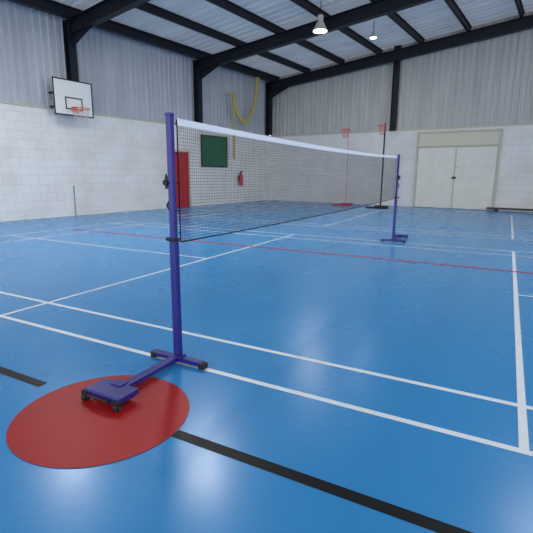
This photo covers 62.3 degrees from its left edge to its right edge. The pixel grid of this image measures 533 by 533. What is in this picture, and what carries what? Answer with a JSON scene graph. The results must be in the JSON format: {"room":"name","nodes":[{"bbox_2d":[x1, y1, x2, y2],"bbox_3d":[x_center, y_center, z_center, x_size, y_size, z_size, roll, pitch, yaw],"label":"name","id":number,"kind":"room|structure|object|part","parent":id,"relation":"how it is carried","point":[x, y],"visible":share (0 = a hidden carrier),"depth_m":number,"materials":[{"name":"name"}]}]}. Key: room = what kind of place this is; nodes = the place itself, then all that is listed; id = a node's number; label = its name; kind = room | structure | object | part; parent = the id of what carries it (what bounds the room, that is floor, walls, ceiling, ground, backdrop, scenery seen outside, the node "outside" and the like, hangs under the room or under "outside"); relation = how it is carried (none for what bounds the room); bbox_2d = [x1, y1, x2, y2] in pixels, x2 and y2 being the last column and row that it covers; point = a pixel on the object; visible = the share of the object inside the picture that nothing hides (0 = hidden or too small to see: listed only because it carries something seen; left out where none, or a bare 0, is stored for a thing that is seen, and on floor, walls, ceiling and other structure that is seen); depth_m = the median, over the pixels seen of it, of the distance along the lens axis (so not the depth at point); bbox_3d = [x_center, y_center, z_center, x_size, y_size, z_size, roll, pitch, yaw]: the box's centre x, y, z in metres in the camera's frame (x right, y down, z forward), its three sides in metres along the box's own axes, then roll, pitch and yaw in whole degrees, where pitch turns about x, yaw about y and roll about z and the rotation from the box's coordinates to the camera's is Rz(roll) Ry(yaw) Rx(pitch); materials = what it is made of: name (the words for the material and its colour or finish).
{"room":"sports hall","nodes":[
{"label":"sports hall","id":0,"kind":"room"},
{"bbox_2d":[0,103,269,221],"bbox_3d":[-6.866,-2.485,10.550,0.202,2.870,24.750,8,14,33],"label":"wall","id":1,"kind":"structure","parent":0,"point":[112,164],"depth_m":12.93,"materials":[{"name":"white brick"}]},
{"bbox_2d":[73,186,76,215],"bbox_3d":[-5.461,-1.870,12.573,0.032,0.850,0.032,8,14,33],"label":"pipe","id":2,"kind":"object","parent":1,"relation":"attached to","point":[73,186],"visible":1,"depth_m":12.57,"materials":[{"name":"grey metal"}]},
{"bbox_2d":[0,101,266,135],"bbox_3d":[-6.773,-3.887,10.197,0.072,0.050,24.750,8,14,33],"label":"trim","id":3,"kind":"structure","parent":1,"relation":"attached to","point":[5,102],"depth_m":12.87,"materials":[{"name":"beige"}]},
{"bbox_2d":[0,0,269,135],"bbox_3d":[-6.777,-5.141,9.941,0.030,2.580,24.750,8,14,33],"label":"cladding","id":4,"kind":"object","parent":1,"relation":"attached to","point":[130,78],"visible":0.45,"depth_m":13.27,"materials":[{"name":"grey metal"}]},
{"bbox_2d":[62,0,150,80],"bbox_3d":[4.958,-4.503,5.008,24.878,3.449,0.202,8,14,33],"label":"frame","id":5,"kind":"object","parent":4,"relation":"attached to","point":[103,11],"visible":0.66,"depth_m":11.27,"materials":[{"name":"black metal"}]},
{"bbox_2d":[48,76,93,121],"bbox_3d":[-5.067,-4.392,11.718,0.837,1.067,1.140,8,14,33],"label":"basketball hoop","id":6,"kind":"object","parent":5,"relation":"attached to","point":[70,97],"visible":1,"depth_m":11.68,"materials":[{"name":"white"}]},
{"bbox_2d":[193,0,433,122],"bbox_3d":[7.734,-5.331,9.021,24.878,3.449,0.202,8,14,33],"label":"frame","id":7,"kind":"object","parent":4,"relation":"attached to","point":[379,8],"visible":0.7,"depth_m":13.55,"materials":[{"name":"black metal"}]},
{"bbox_2d":[265,14,532,134],"bbox_3d":[10.309,-6.098,12.743,24.878,3.449,0.202,8,14,33],"label":"frame","id":8,"kind":"object","parent":4,"relation":"attached to","point":[526,22],"visible":0.9,"depth_m":16.20,"materials":[{"name":"black metal"}]},
{"bbox_2d":[175,150,190,206],"bbox_3d":[-3.047,-3.149,15.880,0.115,2.020,0.860,8,14,33],"label":"door","id":9,"kind":"structure","parent":1,"relation":"in","point":[185,190],"depth_m":15.94,"materials":[{"name":"red"}]},
{"bbox_2d":[201,134,227,166],"bbox_3d":[-2.017,-4.478,17.175,0.036,1.180,1.540,8,14,33],"label":"notice board","id":10,"kind":"object","parent":1,"relation":"attached to","point":[214,163],"visible":0.77,"depth_m":17.14,"materials":[{"name":"fabric"}]},
{"bbox_2d":[238,171,242,185],"bbox_3d":[-1.079,-3.718,18.606,0.198,0.595,0.220,-5,13,-24],"label":"fire extinguisher","id":11,"kind":"object","parent":1,"relation":"attached to","point":[239,176],"visible":0.81,"depth_m":18.55,"materials":[{"name":"red metal"}]},
{"bbox_2d":[0,200,532,532],"bbox_3d":[3.555,0.546,3.967,25.400,0.200,25.150,8,14,33],"label":"floor","id":12,"kind":"structure","parent":0,"point":[446,326],"depth_m":3.03,"materials":[{"name":"plastic"}]},
{"bbox_2d":[0,366,46,386],"bbox_3d":[-2.329,0.578,3.132,2.300,0.001,0.060,7,13,28],"label":"court line","id":13,"kind":"object","parent":12,"relation":"on","point":[5,371],"visible":1,"depth_m":2.69,"materials":[{"name":"black paint"}]},
{"bbox_2d":[1,221,127,236],"bbox_3d":[-5.023,-0.606,8.651,0.042,0.001,6.140,7,13,28],"label":"court line","id":14,"kind":"object","parent":12,"relation":"on","point":[126,221],"visible":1,"depth_m":9.62,"materials":[{"name":"white paint"}]},
{"bbox_2d":[3,223,147,242],"bbox_3d":[-4.354,-0.528,8.299,0.042,0.001,6.140,7,13,28],"label":"court line","id":15,"kind":"object","parent":12,"relation":"on","point":[146,223],"visible":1,"depth_m":8.85,"materials":[{"name":"white paint"}]},
{"bbox_2d":[6,375,188,467],"bbox_3d":[-0.847,0.762,2.296,0.880,0.001,0.880,7,13,28],"label":"circle","id":16,"kind":"object","parent":12,"relation":"on","point":[58,429],"visible":0.96,"depth_m":2.18,"materials":[{"name":"red paint"}]},
{"bbox_2d":[81,112,207,411],"bbox_3d":[-0.729,-0.079,2.488,0.445,1.575,0.706,7,13,28],"label":"post","id":17,"kind":"object","parent":16,"relation":"on","point":[117,392],"visible":1,"depth_m":2.69,"materials":[{"name":"metal"}]},
{"bbox_3d":[-0.895,0.698,2.346,0.162,0.012,0.026,7,13,28],"label":"carry handle","id":18,"kind":"part","parent":17,"relation":"part of","materials":[{"name":"metal"}]},
{"bbox_3d":[-0.706,0.642,2.693,0.055,0.030,0.500,7,13,28],"label":"arm","id":19,"kind":"part","parent":17,"relation":"part of","materials":[{"name":"blue paint"}]},
{"bbox_2d":[174,118,396,242],"bbox_3d":[0.887,-1.048,5.317,0.010,0.774,6.063,7,13,28],"label":"net","id":20,"kind":"object","parent":17,"relation":"attached to","point":[281,166],"visible":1,"depth_m":3.86,"materials":[{"name":"grey fabric"}]},
{"bbox_3d":[-0.541,-0.520,2.720,0.008,0.745,0.008,7,13,28],"label":"cord","id":21,"kind":"part","parent":20,"relation":"part of","materials":[{"name":"white fabric"}]},
{"bbox_3d":[0.880,-0.682,5.385,0.009,0.029,6.000,7,13,28],"label":"cord","id":22,"kind":"part","parent":20,"relation":"part of","materials":[{"name":"fabric"}]},
{"bbox_2d":[11,235,206,258],"bbox_3d":[-2.946,-0.362,7.558,4.720,0.001,0.040,7,13,28],"label":"court line","id":23,"kind":"object","parent":12,"relation":"on","point":[11,235],"visible":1,"depth_m":7.36,"materials":[{"name":"white paint"}]},
{"bbox_2d":[0,234,295,315],"bbox_3d":[-0.868,-0.116,6.465,0.042,0.001,6.140,7,13,28],"label":"court line","id":24,"kind":"object","parent":12,"relation":"on","point":[293,234],"visible":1,"depth_m":4.93,"materials":[{"name":"white paint"}]},
{"bbox_2d":[0,316,532,455],"bbox_3d":[-0.573,0.635,2.919,13.400,0.001,0.042,7,13,28],"label":"court line","id":25,"kind":"object","parent":12,"relation":"on","point":[446,431],"visible":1,"depth_m":2.46,"materials":[{"name":"white paint"}]},
{"bbox_2d":[0,291,532,409],"bbox_3d":[-0.354,0.553,3.316,13.400,0.001,0.042,7,13,28],"label":"court line","id":26,"kind":"object","parent":12,"relation":"on","point":[88,311],"visible":1,"depth_m":2.98,"materials":[{"name":"white paint"}]},
{"bbox_2d":[74,229,532,273],"bbox_3d":[1.707,-0.116,6.544,13.500,0.001,0.055,7,13,28],"label":"court line","id":27,"kind":"object","parent":12,"relation":"on","point":[74,229],"visible":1,"depth_m":6.86,"materials":[{"name":"red paint"}]},
{"bbox_2d":[172,430,472,532],"bbox_3d":[1.319,1.011,1.201,4.000,0.001,0.060,7,13,28],"label":"court line","id":28,"kind":"object","parent":12,"relation":"on","point":[429,523],"visible":1,"depth_m":1.77,"materials":[{"name":"black paint"}]},
{"bbox_2d":[115,223,532,257],"bbox_3d":[2.104,-0.373,7.780,13.400,0.001,0.042,7,13,28],"label":"court line","id":29,"kind":"object","parent":12,"relation":"on","point":[115,223],"visible":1,"depth_m":8.08,"materials":[{"name":"paint"}]},
{"bbox_2d":[138,222,530,252],"bbox_3d":[2.322,-0.455,8.177,13.400,0.001,0.042,7,13,28],"label":"court line","id":30,"kind":"object","parent":12,"relation":"on","point":[138,222],"visible":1,"depth_m":8.34,"materials":[{"name":"paint"}]},
{"bbox_2d":[333,129,352,205],"bbox_3d":[3.109,-3.910,17.316,0.800,3.000,0.632,8,14,33],"label":"post","id":31,"kind":"object","parent":12,"relation":"on","point":[347,136],"visible":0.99,"depth_m":17.24,"materials":[{"name":"red"}]},
{"bbox_2d":[322,209,385,226],"bbox_3d":[2.786,-1.491,13.102,0.042,0.001,6.140,7,13,28],"label":"court line","id":32,"kind":"object","parent":12,"relation":"on","point":[384,209],"visible":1,"depth_m":12.43,"materials":[{"name":"white paint"}]},
{"bbox_2d":[182,215,531,237],"bbox_3d":[3.299,-0.823,9.953,13.400,0.001,0.042,7,13,28],"label":"court line","id":33,"kind":"object","parent":12,"relation":"on","point":[182,215],"visible":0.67,"depth_m":10.37,"materials":[{"name":"white paint"}]},
{"bbox_2d":[183,217,532,240],"bbox_3d":[3.081,-0.740,9.556,13.400,0.001,0.042,7,13,28],"label":"court line","id":34,"kind":"object","parent":12,"relation":"on","point":[183,217],"visible":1,"depth_m":9.83,"materials":[{"name":"white paint"}]},
{"bbox_2d":[366,123,387,208],"bbox_3d":[4.173,-3.640,16.026,0.800,3.020,0.622,8,14,33],"label":"post","id":35,"kind":"object","parent":12,"relation":"on","point":[380,206],"visible":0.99,"depth_m":16.02,"materials":[{"name":"black metal"}]},
{"bbox_2d":[381,154,407,242],"bbox_3d":[2.505,-1.282,8.297,0.445,1.575,0.706,7,13,28],"label":"post","id":36,"kind":"object","parent":12,"relation":"on","point":[395,237],"visible":1,"depth_m":8.07,"materials":[{"name":"metal"}]},
{"bbox_2d":[486,207,532,211],"bbox_3d":[8.851,-1.836,14.642,2.800,0.125,0.260,8,14,33],"label":"bench","id":37,"kind":"object","parent":12,"relation":"on","point":[494,208],"visible":1,"depth_m":14.94,"materials":[{"name":"grey wood"}]},
{"bbox_2d":[511,215,513,238],"bbox_3d":[6.271,-1.080,11.268,0.042,0.001,6.140,7,13,28],"label":"court line","id":38,"kind":"object","parent":12,"relation":"on","point":[512,232],"visible":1,"depth_m":10.27,"materials":[{"name":"white paint"}]},
{"bbox_2d":[512,251,529,454],"bbox_3d":[2.617,0.295,4.631,0.042,0.001,6.140,7,13,28],"label":"court line","id":39,"kind":"object","parent":12,"relation":"on","point":[521,399],"visible":1,"depth_m":2.71,"materials":[{"name":"white paint"}]},
{"bbox_2d":[53,0,532,76],"bbox_3d":[3.568,-5.404,2.669,25.200,1.300,25.050,8,14,33],"label":"ceiling","id":40,"kind":"structure","parent":0,"point":[434,18],"depth_m":13.78,"materials":[{"name":"grey metal"}]},
{"bbox_2d":[7,0,280,82],"bbox_3d":[-6.385,-6.136,9.464,0.163,0.280,24.750,8,14,33],"label":"beam","id":41,"kind":"structure","parent":40,"relation":"attached to","point":[52,7],"depth_m":13.20,"materials":[{"name":"metal"}]},
{"bbox_2d":[224,77,259,158],"bbox_3d":[-0.975,-6.076,17.976,0.520,3.310,1.768,8,14,33],"label":"rope","id":42,"kind":"object","parent":41,"relation":"hanging from","point":[235,110],"visible":0.98,"depth_m":17.53,"materials":[{"name":"fabric"}]},
{"bbox_2d":[136,2,310,72],"bbox_3d":[-5.100,-6.139,8.575,0.093,0.220,24.750,8,14,33],"label":"beam","id":43,"kind":"structure","parent":40,"relation":"attached to","point":[147,7],"depth_m":13.28,"materials":[{"name":"metal"}]},
{"bbox_2d":[206,0,344,63],"bbox_3d":[-3.816,-6.103,7.694,0.101,0.220,24.750,8,14,33],"label":"roof beam","id":44,"kind":"structure","parent":40,"relation":"attached to","point":[227,5],"depth_m":13.09,"materials":[{"name":"metal"}]},
{"bbox_2d":[313,3,327,33],"bbox_3d":[1.502,-6.944,12.260,0.418,0.763,0.418,8,14,33],"label":"lamp","id":45,"kind":"object","parent":40,"relation":"hanging from","point":[320,27],"visible":1,"depth_m":12.20,"materials":[{"name":"beige metal"}]},
{"bbox_3d":[1.500,-6.780,12.294,0.418,0.399,0.418,8,14,33],"label":"lamp shade","id":46,"kind":"part","parent":45,"relation":"part of","materials":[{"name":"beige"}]},
{"bbox_2d":[290,0,382,53],"bbox_3d":[-2.532,-6.066,6.814,0.101,0.220,24.750,8,14,33],"label":"roof beam","id":47,"kind":"structure","parent":40,"relation":"attached to","point":[307,5],"depth_m":14.16,"materials":[{"name":"metal"}]},
{"bbox_2d":[370,20,376,38],"bbox_3d":[3.374,-7.462,13.880,0.220,0.513,0.220,8,14,33],"label":"lamp","id":48,"kind":"object","parent":40,"relation":"hanging from","point":[373,35],"visible":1,"depth_m":13.86,"materials":[{"name":"beige metal"}]},
{"bbox_2d":[369,0,424,42],"bbox_3d":[-1.247,-6.030,5.933,0.093,0.220,24.750,8,14,33],"label":"roof beam","id":49,"kind":"structure","parent":40,"relation":"attached to","point":[395,17],"depth_m":14.18,"materials":[{"name":"metal"}]},
{"bbox_2d":[444,0,471,30],"bbox_3d":[0.037,-5.993,5.052,0.093,0.220,24.750,8,14,33],"label":"beam","id":50,"kind":"structure","parent":40,"relation":"attached to","point":[452,4],"depth_m":13.48,"materials":[{"name":"metal"}]},
{"bbox_2d":[514,0,524,16],"bbox_3d":[1.321,-5.957,4.171,0.093,0.220,24.750,8,14,33],"label":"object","id":51,"kind":"structure","parent":40,"relation":"attached to","point":[519,5],"depth_m":13.32,"materials":[{"name":"metal"}]},
{"bbox_2d":[270,125,532,211],"bbox_3d":[10.562,-3.042,13.765,25.400,2.870,0.203,8,14,33],"label":"wall","id":52,"kind":"structure","parent":0,"point":[514,189],"depth_m":17.58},
{"bbox_2d":[389,45,401,130],"bbox_3d":[4.868,-6.712,16.670,0.215,3.035,0.160,8,14,33],"label":"post","id":53,"kind":"object","parent":52,"relation":"attached to","point":[396,65],"visible":1,"depth_m":16.69,"materials":[{"name":"metal"}]},
{"bbox_2d":[270,123,532,136],"bbox_3d":[10.516,-4.439,13.386,25.000,0.050,0.068,8,14,33],"label":"trim","id":54,"kind":"structure","parent":52,"relation":"attached to","point":[526,123],"depth_m":16.51,"materials":[{"name":"beige"}]},
{"bbox_2d":[271,11,532,135],"bbox_3d":[10.537,-6.305,13.005,25.000,3.829,0.038,8,14,33],"label":"cladding","id":55,"kind":"object","parent":52,"relation":"attached to","point":[489,81],"visible":0.69,"depth_m":16.13,"materials":[{"name":"grey metal"}]},
{"bbox_2d":[412,128,502,210],"bbox_3d":[6.847,-3.501,16.046,2.850,2.775,0.125,8,14,33],"label":"door","id":56,"kind":"structure","parent":52,"relation":"in","point":[463,177],"depth_m":15.99,"materials":[{"name":"beige"}]},
{"bbox_3d":[6.870,-4.594,15.839,2.700,0.440,0.050,8,14,33],"label":"transom panel","id":57,"kind":"part","parent":56,"relation":"part of","materials":[{"name":"beige"}]}
]}

